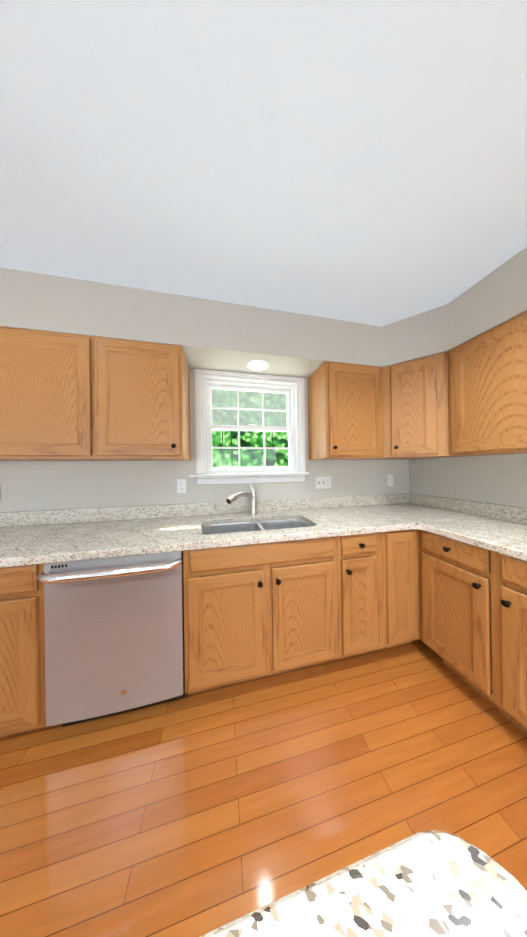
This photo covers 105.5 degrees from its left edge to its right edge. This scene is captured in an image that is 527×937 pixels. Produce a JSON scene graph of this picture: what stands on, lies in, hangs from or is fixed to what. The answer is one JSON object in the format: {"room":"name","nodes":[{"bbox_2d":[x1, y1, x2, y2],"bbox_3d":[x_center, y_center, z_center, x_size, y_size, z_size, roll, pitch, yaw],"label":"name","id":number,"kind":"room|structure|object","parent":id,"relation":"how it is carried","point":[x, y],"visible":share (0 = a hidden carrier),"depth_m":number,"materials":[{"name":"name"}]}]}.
{"room":"kitchen","nodes":[
{"label":"kitchen","id":0,"kind":"room"},
{"bbox_2d":[0,369,408,511],"bbox_3d":[-2.679,0.099,1.303,8.900,2.470,0.150,-1,0,-12],"label":"wall","id":1,"kind":"structure","parent":0,"point":[39,485],"depth_m":1.61,"materials":[{"name":"paint"}]},
{"bbox_2d":[0,326,99,460],"bbox_3d":[-1.666,-0.432,1.267,1.241,0.760,0.342,-1,0,-12],"label":"upper cabinet","id":2,"kind":"object","parent":1,"relation":"attached to","point":[68,397],"depth_m":1.19,"materials":[{"name":"brown wood"}]},
{"bbox_2d":[96,337,190,460],"bbox_3d":[-0.838,-0.443,1.443,0.538,0.760,0.342,-1,0,-12],"label":"upper cabinet","id":3,"kind":"object","parent":1,"relation":"attached to","point":[143,388],"depth_m":1.29,"materials":[{"name":"brown wood"}]},
{"bbox_2d":[177,479,185,492],"bbox_3d":[-0.673,0.147,1.647,0.070,0.115,0.008,-1,0,-12],"label":"outlet","id":4,"kind":"object","parent":1,"relation":"attached to","point":[181,485],"visible":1,"depth_m":1.64,"materials":[{"name":"white plastic"}]},
{"bbox_2d":[0,493,407,526],"bbox_3d":[-0.428,0.338,1.691,4.038,0.102,0.020,-1,0,-12],"label":"backsplash","id":5,"kind":"structure","parent":1,"relation":"attached to","point":[66,516],"depth_m":1.63,"materials":[{"name":"stone"}]},
{"bbox_2d":[189,369,309,484],"bbox_3d":[-0.116,-0.352,1.816,1.041,0.962,0.210,-1,0,-12],"label":"window","id":6,"kind":"structure","parent":1,"relation":"in","point":[207,471],"depth_m":1.83,"materials":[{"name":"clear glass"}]},
{"bbox_2d":[315,476,330,488],"bbox_3d":[0.571,0.133,1.907,0.162,0.115,0.016,-1,0,-12],"label":"outlet","id":7,"kind":"object","parent":1,"relation":"attached to","point":[322,482],"visible":1,"depth_m":1.91,"materials":[{"name":"white plastic"}]},
{"bbox_2d":[308,361,383,459],"bbox_3d":[0.716,-0.465,1.755,0.528,0.760,0.375,-1,0,-12],"label":"upper cabinet","id":8,"kind":"object","parent":1,"relation":"attached to","point":[345,411],"visible":1,"depth_m":1.62,"materials":[{"name":"brown wood"}]},
{"bbox_2d":[387,475,392,485],"bbox_3d":[1.310,0.123,2.068,0.070,0.115,0.008,-1,0,-12],"label":"outlet","id":9,"kind":"object","parent":1,"relation":"attached to","point":[389,480],"visible":1,"depth_m":2.06,"materials":[{"name":"white plastic"}]},
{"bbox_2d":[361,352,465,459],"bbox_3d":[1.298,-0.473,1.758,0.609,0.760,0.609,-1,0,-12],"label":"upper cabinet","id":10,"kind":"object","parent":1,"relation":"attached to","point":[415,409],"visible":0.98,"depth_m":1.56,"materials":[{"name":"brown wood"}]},
{"bbox_2d":[0,639,526,936],"bbox_3d":[-2.017,1.385,-1.729,8.900,0.120,6.350,-1,0,-12],"label":"floor","id":11,"kind":"structure","parent":0,"point":[199,814],"depth_m":0.80,"materials":[{"name":"brown wood"}]},
{"bbox_2d":[0,563,60,738],"bbox_3d":[-1.686,0.883,1.089,1.232,0.876,0.668,-1,0,-12],"label":"base cabinet","id":12,"kind":"object","parent":11,"relation":"on","point":[22,670],"visible":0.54,"depth_m":0.91,"materials":[{"name":"brown wood"}]},
{"bbox_2d":[37,551,185,726],"bbox_3d":[-0.777,0.870,1.258,0.617,0.876,0.704,-1,0,-12],"label":"dishwasher","id":13,"kind":"object","parent":11,"relation":"on","point":[114,635],"visible":0.96,"depth_m":0.98,"materials":[{"name":"silver metal"}]},
{"bbox_2d":[183,536,338,694],"bbox_3d":[-0.035,0.860,1.440,0.912,0.876,0.668,-1,0,-12],"label":"base cabinet","id":14,"kind":"object","parent":11,"relation":"on","point":[255,611],"visible":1,"depth_m":1.14,"materials":[{"name":"brown wood"}]},
{"bbox_2d":[0,503,479,566],"bbox_3d":[-0.360,0.407,1.375,4.038,0.037,0.668,-1,0,-12],"label":"countertop","id":15,"kind":"structure","parent":14,"relation":"on","point":[33,544],"depth_m":1.24,"materials":[{"name":"stone"}]},
{"bbox_2d":[226,483,257,514],"bbox_3d":[-0.161,0.253,1.592,0.070,0.264,0.311,-1,0,40],"label":"faucet","id":16,"kind":"object","parent":15,"relation":"on","point":[251,496],"visible":1,"depth_m":1.65,"materials":[{"name":"silver metal"}]},
{"bbox_2d":[201,519,310,534],"bbox_3d":[-0.038,0.529,1.423,0.815,0.216,0.400,-1,0,-12],"label":"sink","id":17,"kind":"object","parent":15,"relation":"in","point":[222,528],"visible":0.15,"depth_m":1.57,"materials":[{"name":"silver metal"}]},
{"bbox_2d":[332,532,378,660],"bbox_3d":[0.556,0.852,1.566,0.293,0.876,0.668,-1,0,-12],"label":"base cabinet","id":18,"kind":"object","parent":11,"relation":"on","point":[358,609],"visible":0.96,"depth_m":1.28,"materials":[{"name":"brown wood"}]},
{"bbox_2d":[200,830,526,936],"bbox_3d":[-0.671,0.849,-0.461,2.075,0.914,0.968,-1,0,-12],"label":"kitchen island","id":19,"kind":"object","parent":11,"relation":"on","point":[434,883],"visible":1,"depth_m":0.18,"materials":[{"name":"stone"}]},
{"bbox_2d":[370,529,419,651],"bbox_3d":[1.158,0.843,1.711,0.940,0.876,0.634,-1,0,-12],"label":"base cabinet","id":20,"kind":"object","parent":11,"relation":"on","point":[398,576],"visible":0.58,"depth_m":1.34,"materials":[{"name":"brown wood"}]},
{"bbox_2d":[418,529,481,695],"bbox_3d":[1.409,0.840,1.244,0.630,0.876,0.420,-1,0,-12],"label":"base cabinet","id":21,"kind":"object","parent":11,"relation":"on","point":[473,615],"depth_m":1.18,"materials":[{"name":"brown wood"}]},
{"bbox_2d":[482,548,526,735],"bbox_3d":[1.509,0.838,0.777,0.630,0.876,0.615,-1,0,-12],"label":"base cabinet","id":22,"kind":"object","parent":11,"relation":"on","point":[504,577],"depth_m":0.96,"materials":[{"name":"brown wood"}]},
{"bbox_2d":[420,516,526,560],"bbox_3d":[1.555,0.380,0.443,0.678,0.037,1.950,-1,0,-12],"label":"countertop","id":23,"kind":"structure","parent":22,"relation":"on","point":[505,537],"depth_m":1.15,"materials":[{"name":"stone"}]},
{"bbox_2d":[0,0,526,326],"bbox_3d":[-2.053,-1.205,-1.729,8.900,0.120,6.350,-1,0,-12],"label":"ceiling","id":24,"kind":"structure","parent":0,"point":[361,161],"depth_m":0.73,"materials":[{"name":"paint"}]},
{"bbox_2d":[0,247,526,378],"bbox_3d":[-0.093,-1.004,0.297,3.930,0.336,2.900,-1,0,-12],"label":"soffit","id":25,"kind":"structure","parent":24,"relation":"attached to","point":[206,334],"depth_m":1.37,"materials":[{"name":"paint"}]},
{"bbox_2d":[247,359,268,370],"bbox_3d":[-0.045,-0.871,1.619,0.184,0.081,0.184,-1,0,-12],"label":"light","id":26,"kind":"object","parent":25,"relation":"attached to","point":[257,364],"visible":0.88,"depth_m":1.65,"materials":[{"name":"white glass"}]},
{"bbox_2d":[409,453,526,507],"bbox_3d":[2.260,0.031,-0.894,0.150,2.470,6.200,-1,0,-12],"label":"wall","id":27,"kind":"structure","parent":0,"point":[497,479],"depth_m":1.57,"materials":[{"name":"paint"}]},
{"bbox_2d":[408,493,526,523],"bbox_3d":[1.810,0.307,0.819,0.023,0.102,2.580,-1,0,-12],"label":"backsplash","id":28,"kind":"structure","parent":27,"relation":"attached to","point":[503,512],"depth_m":1.56,"materials":[{"name":"stone"}]},
{"bbox_2d":[448,310,526,455],"bbox_3d":[1.675,-0.478,0.554,0.375,0.760,1.900,-1,0,-12],"label":"upper cabinet","id":29,"kind":"object","parent":27,"relation":"attached to","point":[487,370],"depth_m":1.22,"materials":[{"name":"brown wood"}]},
{"label":"outside","id":30,"kind":"structure","parent":0,"visible":0},
{"bbox_2d":[212,389,288,466],"bbox_3d":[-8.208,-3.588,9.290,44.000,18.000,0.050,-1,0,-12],"label":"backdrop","id":31,"kind":"structure","parent":30,"point":[258,441],"depth_m":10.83,"materials":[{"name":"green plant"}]}
]}

